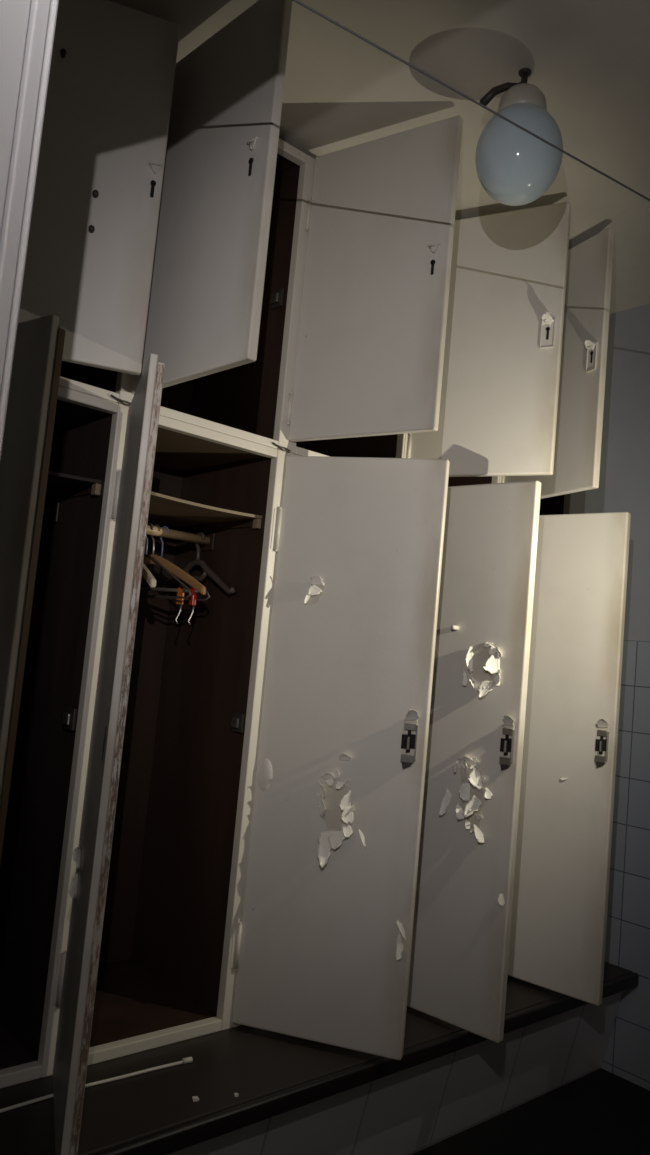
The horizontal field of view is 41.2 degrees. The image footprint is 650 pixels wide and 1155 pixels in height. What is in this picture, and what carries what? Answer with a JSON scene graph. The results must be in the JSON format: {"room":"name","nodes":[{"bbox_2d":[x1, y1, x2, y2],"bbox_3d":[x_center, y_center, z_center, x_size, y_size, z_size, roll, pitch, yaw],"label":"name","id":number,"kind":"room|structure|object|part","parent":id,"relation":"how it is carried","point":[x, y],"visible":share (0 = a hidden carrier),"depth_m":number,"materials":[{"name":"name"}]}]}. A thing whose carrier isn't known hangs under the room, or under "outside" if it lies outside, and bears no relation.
{"room":"changing room","nodes":[
{"label":"changing room","id":0,"kind":"room"},
{"bbox_2d":[109,0,649,313],"bbox_3d":[0.766,-1.315,1.748,3.090,0.080,3.550,10,-7,-41],"label":"ceiling","id":1,"kind":"structure","parent":0,"point":[589,60],"depth_m":2.20,"materials":[{"name":"paint"}]},
{"bbox_2d":[475,68,562,205],"bbox_3d":[0.483,-1.094,2.142,0.212,0.337,0.212,10,-7,-41],"label":"globe lamp","id":2,"kind":"object","parent":1,"relation":"hanging from","point":[514,167],"visible":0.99,"depth_m":2.07,"materials":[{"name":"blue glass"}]},
{"bbox_3d":[0.435,-1.199,2.147,0.101,0.063,0.022,5,-5,6],"label":"retaining arm","id":3,"kind":"part","parent":2,"relation":"part of","materials":[{"name":"grey metal"}]},
{"bbox_2d":[412,1068,649,1154],"bbox_3d":[0.082,1.552,1.111,4.210,0.080,3.550,10,-7,-41],"label":"floor","id":4,"kind":"structure","parent":0,"point":[599,1112],"depth_m":2.71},
{"bbox_2d":[0,314,65,864],"bbox_3d":[-1.079,0.275,1.638,0.616,1.584,0.965,10,-7,-41],"label":"locker","id":5,"kind":"object","parent":4,"relation":"on","point":[39,343],"visible":1,"depth_m":1.52,"materials":[{"name":"paint"}]},
{"bbox_2d":[18,0,179,374],"bbox_3d":[-0.945,-0.926,1.958,0.928,0.887,0.685,10,-7,-41],"label":"locker","id":6,"kind":"object","parent":5,"relation":"on","point":[95,215],"visible":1,"depth_m":1.96,"materials":[{"name":"paint"}]},
{"bbox_2d":[0,353,164,1154],"bbox_3d":[-0.753,0.332,1.934,0.504,1.584,0.952,10,-7,-41],"label":"locker","id":7,"kind":"object","parent":4,"relation":"on","point":[59,826],"visible":0.89,"depth_m":2.07,"materials":[{"name":"paint"}]},
{"bbox_3d":[-0.981,1.095,2.029,0.439,0.010,0.464,10,-7,-41],"label":"panel","id":8,"kind":"part","parent":7,"relation":"part of","materials":[{"name":"brown wood"}]},
{"bbox_3d":[-0.818,1.101,1.843,0.435,0.029,0.030,10,-7,-41],"label":"rail","id":9,"kind":"part","parent":7,"relation":"part of","materials":[{"name":"paint"}]},
{"bbox_3d":[-0.890,-0.203,2.179,0.438,0.028,0.028,10,-7,-41],"label":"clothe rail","id":10,"kind":"part","parent":7,"relation":"part of","materials":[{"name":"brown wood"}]},
{"bbox_2d":[47,502,59,523],"bbox_3d":[-0.729,-0.173,2.320,0.007,0.055,0.060,10,-7,-41],"label":"clothes hanger","id":11,"kind":"object","parent":7,"relation":"attached to","point":[53,515],"depth_m":2.30,"materials":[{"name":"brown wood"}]},
{"bbox_3d":[-0.747,0.362,2.254,0.016,1.584,0.480,10,-7,-41],"label":"panel","id":12,"kind":"part","parent":7,"relation":"part of","materials":[{"name":"brown wood"}]},
{"bbox_2d":[46,471,101,493],"bbox_3d":[-0.862,-0.262,2.158,0.438,0.018,0.448,10,-7,-41],"label":"shelf","id":13,"kind":"object","parent":7,"relation":"attached to","point":[57,483],"depth_m":2.16,"materials":[{"name":"brown wood"}]},
{"bbox_3d":[-0.841,-0.445,2.170,0.439,0.012,0.464,10,-7,-41],"label":"panel","id":14,"kind":"part","parent":7,"relation":"part of","materials":[{"name":"brown wood"}]},
{"bbox_3d":[-0.677,-0.443,1.985,0.435,0.025,0.030,10,-7,-41],"label":"head rail","id":15,"kind":"part","parent":7,"relation":"part of","materials":[{"name":"paint"}]},
{"bbox_3d":[-0.467,0.347,1.835,0.030,1.555,0.451,7,-5,-18],"label":"door","id":16,"kind":"part","parent":7,"relation":"part of","materials":[{"name":"beige paint"}]},
{"bbox_2d":[59,0,292,405],"bbox_3d":[-0.625,-0.889,2.044,0.528,0.887,0.977,10,-7,-41],"label":"locker","id":17,"kind":"object","parent":7,"relation":"on","point":[206,297],"visible":0.27,"depth_m":1.97,"materials":[{"name":"paint"}]},
{"bbox_3d":[-0.635,-0.861,2.366,0.016,0.880,0.480,10,-7,-41],"label":"panel","id":18,"kind":"part","parent":17,"relation":"part of","materials":[{"name":"brown wood"}]},
{"bbox_3d":[-0.675,-0.467,1.987,0.435,0.023,0.030,10,-7,-41],"label":"rail","id":19,"kind":"part","parent":17,"relation":"part of","materials":[{"name":"paint"}]},
{"bbox_3d":[-0.272,-0.877,2.012,0.025,0.853,0.463,10,-7,-43],"label":"door","id":20,"kind":"part","parent":17,"relation":"part of","materials":[{"name":"beige paint"}]},
{"bbox_2d":[0,1057,192,1112],"bbox_3d":[-0.633,1.128,1.855,0.814,0.013,0.027,10,-7,-41],"label":"rod","id":21,"kind":"object","parent":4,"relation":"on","point":[188,1059],"visible":0.93,"depth_m":1.99,"materials":[{"name":"white plastic"}]},
{"bbox_2d":[87,415,449,1065],"bbox_3d":[-0.303,0.412,2.362,0.756,1.584,0.905,10,-7,-41],"label":"locker","id":22,"kind":"object","parent":4,"relation":"on","point":[263,868],"visible":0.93,"depth_m":2.37,"materials":[{"name":"paint"}]},
{"bbox_3d":[-0.698,0.389,2.608,0.439,1.545,0.015,10,-7,-41],"label":"panel","id":23,"kind":"part","parent":22,"relation":"part of","materials":[{"name":"brown wood"}]},
{"bbox_2d":[142,563,155,586],"bbox_3d":[-0.564,-0.068,2.465,0.018,0.198,0.400,9,-6,-35],"label":"clothes hanger","id":24,"kind":"object","parent":22,"relation":"hanging from","point":[146,573],"visible":0.13,"depth_m":2.31,"materials":[{"name":"beige plastic"}]},
{"bbox_3d":[-0.609,1.159,2.357,0.439,0.010,0.464,10,-7,-41],"label":"panel","id":25,"kind":"part","parent":22,"relation":"part of","materials":[{"name":"brown wood"}]},
{"bbox_3d":[-0.446,1.165,2.171,0.435,0.029,0.030,10,-7,-41],"label":"rail","id":26,"kind":"part","parent":22,"relation":"part of","materials":[{"name":"paint"}]},
{"bbox_2d":[139,523,191,598],"bbox_3d":[-0.520,-0.051,2.504,0.406,0.215,0.007,1,-7,37],"label":"clothes hanger","id":27,"kind":"object","parent":22,"relation":"hanging from","point":[150,524],"visible":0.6,"depth_m":2.45,"materials":[{"name":"grey metal"}]},
{"bbox_3d":[-0.524,-0.006,2.500,0.406,0.124,0.006,1,-7,37],"label":"wire frame","id":28,"kind":"part","parent":27,"relation":"part of","materials":[{"name":"grey"}]},
{"bbox_2d":[140,524,205,624],"bbox_3d":[-0.506,-0.013,2.516,0.400,0.286,0.019,2,-6,29],"label":"clothes hanger","id":29,"kind":"object","parent":22,"relation":"hanging from","point":[197,586],"visible":0.62,"depth_m":2.45,"materials":[{"name":"brown wood"}]},
{"bbox_2d":[139,526,209,600],"bbox_3d":[-0.481,-0.045,2.538,0.406,0.215,0.007,2,-6,34],"label":"clothes hanger","id":30,"kind":"object","parent":22,"relation":"hanging from","point":[166,527],"visible":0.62,"depth_m":2.53,"materials":[{"name":"grey metal"}]},
{"bbox_3d":[-0.485,0.001,2.534,0.406,0.124,0.006,2,-6,34],"label":"wire frame","id":31,"kind":"part","parent":30,"relation":"part of","materials":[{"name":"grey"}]},
{"bbox_3d":[-0.518,-0.139,2.507,0.438,0.028,0.028,10,-7,-41],"label":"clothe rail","id":32,"kind":"part","parent":22,"relation":"part of","materials":[{"name":"brown wood"}]},
{"bbox_2d":[157,532,236,594],"bbox_3d":[-0.387,-0.044,2.622,0.369,0.189,0.020,0,-7,43],"label":"clothes hanger","id":33,"kind":"object","parent":22,"relation":"hanging from","point":[229,590],"visible":0.77,"depth_m":2.60,"materials":[{"name":"brown plastic"}]},
{"bbox_3d":[-0.375,0.426,2.582,0.016,1.584,0.480,10,-7,-41],"label":"panel","id":34,"kind":"part","parent":22,"relation":"part of","materials":[{"name":"brown wood"}]},
{"bbox_2d":[148,491,261,526],"bbox_3d":[-0.490,-0.198,2.486,0.438,0.018,0.448,10,-7,-41],"label":"shelf","id":35,"kind":"object","parent":22,"relation":"attached to","point":[164,510],"depth_m":2.48,"materials":[{"name":"brown wood"}]},
{"bbox_2d":[202,533,214,550],"bbox_3d":[-0.357,-0.109,2.648,0.007,0.055,0.060,10,-7,-41],"label":"socket","id":36,"kind":"object","parent":22,"relation":"attached to","point":[209,544],"depth_m":2.63,"materials":[{"name":"brown wood"}]},
{"bbox_3d":[-0.469,-0.381,2.498,0.439,0.012,0.464,10,-7,-41],"label":"panel","id":37,"kind":"part","parent":22,"relation":"part of","materials":[{"name":"brown wood"}]},
{"bbox_3d":[-0.305,-0.379,2.312,0.435,0.025,0.030,10,-7,-41],"label":"head rail","id":38,"kind":"part","parent":22,"relation":"part of","materials":[{"name":"paint"}]},
{"bbox_2d":[159,115,462,451],"bbox_3d":[-0.220,-0.818,2.412,0.630,0.887,0.960,10,-7,-41],"label":"upper cabinet","id":39,"kind":"object","parent":22,"relation":"on","point":[353,321],"visible":0.59,"depth_m":2.40,"materials":[{"name":"paint"}]},
{"bbox_3d":[-0.586,-0.831,2.720,0.439,0.848,0.015,10,-7,-41],"label":"panel","id":40,"kind":"part","parent":39,"relation":"part of","materials":[{"name":"brown wood"}]},
{"bbox_3d":[-0.303,-0.403,2.315,0.435,0.023,0.030,10,-7,-41],"label":"rail","id":41,"kind":"part","parent":39,"relation":"part of","materials":[{"name":"paint"}]},
{"bbox_3d":[-0.263,-0.797,2.694,0.016,0.880,0.480,10,-7,-41],"label":"panel","id":42,"kind":"part","parent":39,"relation":"part of","materials":[{"name":"brown wood"}]},
{"bbox_3d":[-0.389,-1.255,2.578,0.439,0.012,0.464,10,-7,-41],"label":"panel","id":43,"kind":"part","parent":39,"relation":"part of","materials":[{"name":"brown wood"}]},
{"bbox_3d":[-0.226,-1.251,2.393,0.435,0.028,0.030,10,-7,-41],"label":"head rail","id":44,"kind":"part","parent":39,"relation":"part of","materials":[{"name":"paint"}]},
{"bbox_3d":[0.131,-0.806,2.382,0.463,0.853,0.025,2,-6,34],"label":"door","id":45,"kind":"part","parent":39,"relation":"part of","materials":[{"name":"beige paint"}]},
{"bbox_3d":[0.045,0.439,2.335,0.463,1.555,0.030,4,-5,17],"label":"door","id":46,"kind":"part","parent":22,"relation":"part of","materials":[{"name":"beige paint"}]},
{"bbox_2d":[0,962,638,1154],"bbox_3d":[-0.231,1.417,2.471,2.794,0.378,0.890,10,-7,-41],"label":"plinth","id":47,"kind":"object","parent":4,"relation":"on","point":[297,1096],"visible":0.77,"depth_m":2.21,"materials":[{"name":"tile"}]},
{"bbox_2d":[192,1096,198,1101],"bbox_3d":[-0.291,1.170,1.941,0.014,0.005,0.014,8,-6,-28],"label":"chip","id":48,"kind":"object","parent":47,"relation":"on","point":[194,1098],"visible":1,"depth_m":1.94,"materials":[{"name":"white"}]},
{"bbox_2d":[233,453,540,1042],"bbox_3d":[0.023,0.464,2.604,0.570,1.583,0.972,10,-7,-41],"label":"locker","id":49,"kind":"object","parent":4,"relation":"on","point":[458,974],"visible":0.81,"depth_m":2.50,"materials":[{"name":"paint"}]},
{"bbox_2d":[288,202,570,476],"bbox_3d":[0.163,-0.751,2.759,0.672,0.887,0.946,10,-7,-41],"label":"locker","id":50,"kind":"object","parent":49,"relation":"on","point":[502,362],"visible":0.48,"depth_m":2.70,"materials":[{"name":"paint"}]},
{"bbox_3d":[-0.214,-0.767,3.047,0.439,0.848,0.015,10,-7,-41],"label":"panel","id":51,"kind":"part","parent":50,"relation":"part of","materials":[{"name":"brown wood"}]},
{"bbox_3d":[0.069,-0.339,2.643,0.435,0.023,0.030,10,-7,-41],"label":"rail","id":52,"kind":"part","parent":50,"relation":"part of","materials":[{"name":"paint"}]},
{"bbox_3d":[0.109,-0.733,3.022,0.016,0.880,0.480,10,-7,-41],"label":"panel","id":53,"kind":"part","parent":50,"relation":"part of","materials":[{"name":"brown wood"}]},
{"bbox_3d":[0.514,-0.739,2.731,0.463,0.853,0.025,2,-6,28],"label":"door","id":54,"kind":"part","parent":50,"relation":"part of","materials":[{"name":"beige paint"}]},
{"bbox_3d":[0.677,-0.741,2.628,0.042,0.088,0.006,2,-6,28],"label":"lock plate","id":55,"kind":"part","parent":50,"relation":"part of","materials":[{"name":"beige paint"}]},
{"bbox_3d":[0.374,0.491,2.572,0.463,1.555,0.030,1,-7,41],"label":"door","id":56,"kind":"part","parent":49,"relation":"part of","materials":[{"name":"beige paint"}]},
{"bbox_2d":[508,512,630,1005],"bbox_3d":[0.399,0.528,2.936,0.582,1.584,0.972,10,-7,-41],"label":"locker","id":57,"kind":"object","parent":4,"relation":"on","point":[562,874],"visible":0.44,"depth_m":2.83,"materials":[{"name":"paint"}]},
{"bbox_2d":[448,227,614,498],"bbox_3d":[0.480,-0.698,3.025,0.506,0.887,0.966,10,-7,-41],"label":"locker","id":58,"kind":"object","parent":57,"relation":"on","point":[578,440],"visible":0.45,"depth_m":2.82,"materials":[{"name":"paint"}]},
{"bbox_3d":[0.481,-0.669,3.350,0.016,0.880,0.480,10,-7,-41],"label":"panel","id":59,"kind":"part","parent":58,"relation":"part of","materials":[{"name":"brown wood"}]},
{"bbox_3d":[0.786,-0.694,2.951,0.025,0.853,0.463,8,-6,-25],"label":"door","id":60,"kind":"part","parent":58,"relation":"part of","materials":[{"name":"beige paint"}]},
{"bbox_3d":[0.856,-0.706,2.775,0.006,0.088,0.042,8,-6,-25],"label":"lock plate","id":61,"kind":"part","parent":58,"relation":"part of","materials":[{"name":"beige paint"}]},
{"bbox_3d":[0.574,0.587,3.398,0.464,1.584,0.510,10,-7,-41],"label":"locker","id":62,"kind":"object","parent":4,"relation":"on","visible":0},
{"bbox_2d":[539,492,575,514],"bbox_3d":[0.685,-0.636,3.510,0.464,0.880,0.510,10,-7,-41],"label":"locker","id":63,"kind":"object","parent":62,"relation":"on","point":[561,504],"visible":0.02,"depth_m":3.46,"materials":[{"name":"paint"}]},
{"bbox_3d":[0.827,-0.610,3.655,0.016,0.880,0.480,10,-7,-41],"label":"panel","id":64,"kind":"part","parent":63,"relation":"part of","materials":[{"name":"brown wood"}]},
{"bbox_2d":[575,490,585,513],"bbox_3d":[0.971,0.182,3.434,0.070,2.465,0.028,10,-7,-41],"label":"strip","id":65,"kind":"object","parent":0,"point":[580,496],"visible":0.02,"depth_m":3.47,"materials":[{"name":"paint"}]},
{"bbox_2d":[584,304,649,640],"bbox_3d":[1.762,0.349,2.609,0.054,2.882,3.350,10,-7,-41],"label":"wall","id":66,"kind":"structure","parent":0,"point":[624,477],"depth_m":3.39,"materials":[{"name":"tile"}]},
{"bbox_2d":[601,640,649,1089],"bbox_3d":[1.861,1.000,2.322,0.006,1.556,2.800,10,-7,-41],"label":"wall tiles","id":67,"kind":"object","parent":66,"relation":"attached to","point":[627,1053],"depth_m":3.15,"materials":[{"name":"tile"}]},
{"bbox_3d":[-0.289,-0.038,0.431,0.110,2.882,2.794,10,-7,-41],"label":"wall","id":68,"kind":"structure","parent":0,"visible":0},
{"bbox_2d":[0,0,58,458],"bbox_3d":[-0.244,0.352,0.159,0.025,2.067,0.310,2,-6,29],"label":"trim","id":69,"kind":"structure","parent":68,"relation":"attached to","point":[27,27],"depth_m":0.33,"materials":[{"name":"white paint"}]},
{"bbox_2d":[292,0,649,200],"bbox_3d":[0.749,-0.672,1.689,2.972,0.089,0.004,8,-6,-30],"label":"wire","id":70,"kind":"object","parent":68,"relation":"attached to","point":[296,1],"visible":1,"depth_m":1.37,"materials":[{"name":"grey"}]}
]}

